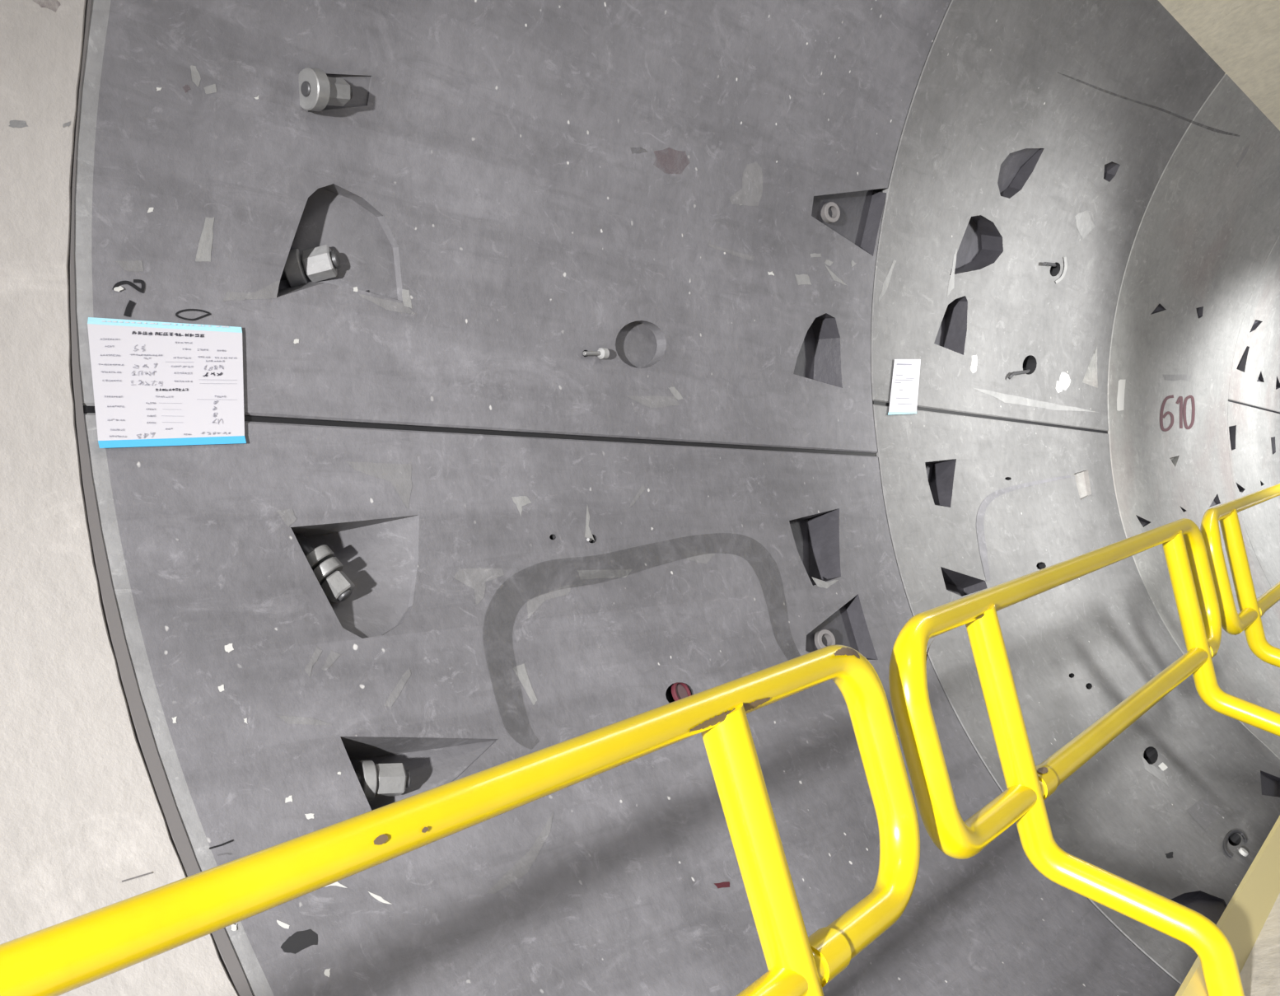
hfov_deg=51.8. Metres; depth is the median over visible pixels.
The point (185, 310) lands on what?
painted mark
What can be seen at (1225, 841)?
loop
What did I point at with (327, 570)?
washer
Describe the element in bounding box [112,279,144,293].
painted mark
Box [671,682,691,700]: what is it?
plug
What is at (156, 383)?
notice
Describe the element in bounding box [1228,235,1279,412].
tunnel segment
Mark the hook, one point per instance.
(1024, 371)
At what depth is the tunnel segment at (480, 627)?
2.50 m
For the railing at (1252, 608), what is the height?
0.802 m
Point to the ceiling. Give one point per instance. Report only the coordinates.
(1242, 37)
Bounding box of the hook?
[1007,369,1030,378]
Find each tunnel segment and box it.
[0,0,238,995]
[67,0,1181,995]
[74,0,950,453]
[870,0,1251,431]
[872,188,1279,985]
[1107,74,1279,759]
[1227,399,1279,601]
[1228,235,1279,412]
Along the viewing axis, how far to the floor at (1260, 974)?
2.10 m
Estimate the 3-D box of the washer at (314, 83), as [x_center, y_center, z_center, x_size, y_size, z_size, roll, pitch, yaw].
[-0.574,-0.716,2.310,0.033,0.073,0.072,-4,-15,-45]
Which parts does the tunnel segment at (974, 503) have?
cap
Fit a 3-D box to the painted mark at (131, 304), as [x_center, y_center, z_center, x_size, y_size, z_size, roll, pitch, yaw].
[-0.798,-0.296,2.060,0.022,0.027,0.006,-8,-12,-30]
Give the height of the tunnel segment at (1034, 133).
1.594 m
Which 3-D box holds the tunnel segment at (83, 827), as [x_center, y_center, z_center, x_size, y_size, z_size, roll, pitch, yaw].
[-1.008,0.105,0.525,1.858,4.436,2.641,-22,-13,35]
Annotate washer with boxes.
[283,248,308,287]
[298,67,330,111]
[305,544,334,569]
[312,556,342,584]
[355,760,377,801]
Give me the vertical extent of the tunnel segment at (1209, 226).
4.436 m
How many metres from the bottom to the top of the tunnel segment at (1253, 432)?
4.261 m
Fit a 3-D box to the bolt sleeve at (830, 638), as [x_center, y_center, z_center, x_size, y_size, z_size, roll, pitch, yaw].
[0.499,0.387,3.564,0.060,0.060,0.022,-8,-13,-33]
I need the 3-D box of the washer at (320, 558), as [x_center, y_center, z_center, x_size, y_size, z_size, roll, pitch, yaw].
[-0.572,0.112,2.324,0.070,0.049,0.070,-22,-13,35]
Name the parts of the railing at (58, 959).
post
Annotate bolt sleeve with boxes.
[813,629,835,649]
[820,201,840,223]
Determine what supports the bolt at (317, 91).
attached to the tunnel segment at (504, 193)
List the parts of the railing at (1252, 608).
post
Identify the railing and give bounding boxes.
[0,644,920,995]
[888,518,1279,995]
[1200,483,1279,667]
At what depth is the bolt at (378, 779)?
2.22 m
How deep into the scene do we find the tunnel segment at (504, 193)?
2.76 m
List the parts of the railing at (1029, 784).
post, post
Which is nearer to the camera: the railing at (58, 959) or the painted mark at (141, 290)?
the railing at (58, 959)
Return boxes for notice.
[87,317,246,448]
[887,359,920,414]
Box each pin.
[582,347,609,359]
[1042,261,1055,266]
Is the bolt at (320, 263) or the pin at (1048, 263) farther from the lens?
the pin at (1048, 263)
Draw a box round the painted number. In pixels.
[1159,394,1195,431]
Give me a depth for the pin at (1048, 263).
5.19 m
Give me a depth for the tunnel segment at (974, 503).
4.62 m
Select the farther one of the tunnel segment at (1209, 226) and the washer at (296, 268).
the tunnel segment at (1209, 226)
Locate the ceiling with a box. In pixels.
[1158,0,1279,130]
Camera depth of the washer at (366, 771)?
2.20 m
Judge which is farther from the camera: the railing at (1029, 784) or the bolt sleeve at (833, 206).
the bolt sleeve at (833, 206)
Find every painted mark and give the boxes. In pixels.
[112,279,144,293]
[123,299,135,317]
[175,308,210,320]
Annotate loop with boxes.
[1223,829,1247,858]
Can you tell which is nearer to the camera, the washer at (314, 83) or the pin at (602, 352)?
the washer at (314, 83)
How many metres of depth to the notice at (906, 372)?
4.29 m
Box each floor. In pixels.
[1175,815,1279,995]
[1239,892,1279,995]
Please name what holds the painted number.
attached to the tunnel segment at (1209, 226)
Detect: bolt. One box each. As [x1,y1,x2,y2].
[280,244,341,287]
[294,533,355,602]
[298,67,353,111]
[355,760,411,801]
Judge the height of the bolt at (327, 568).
0.136 m

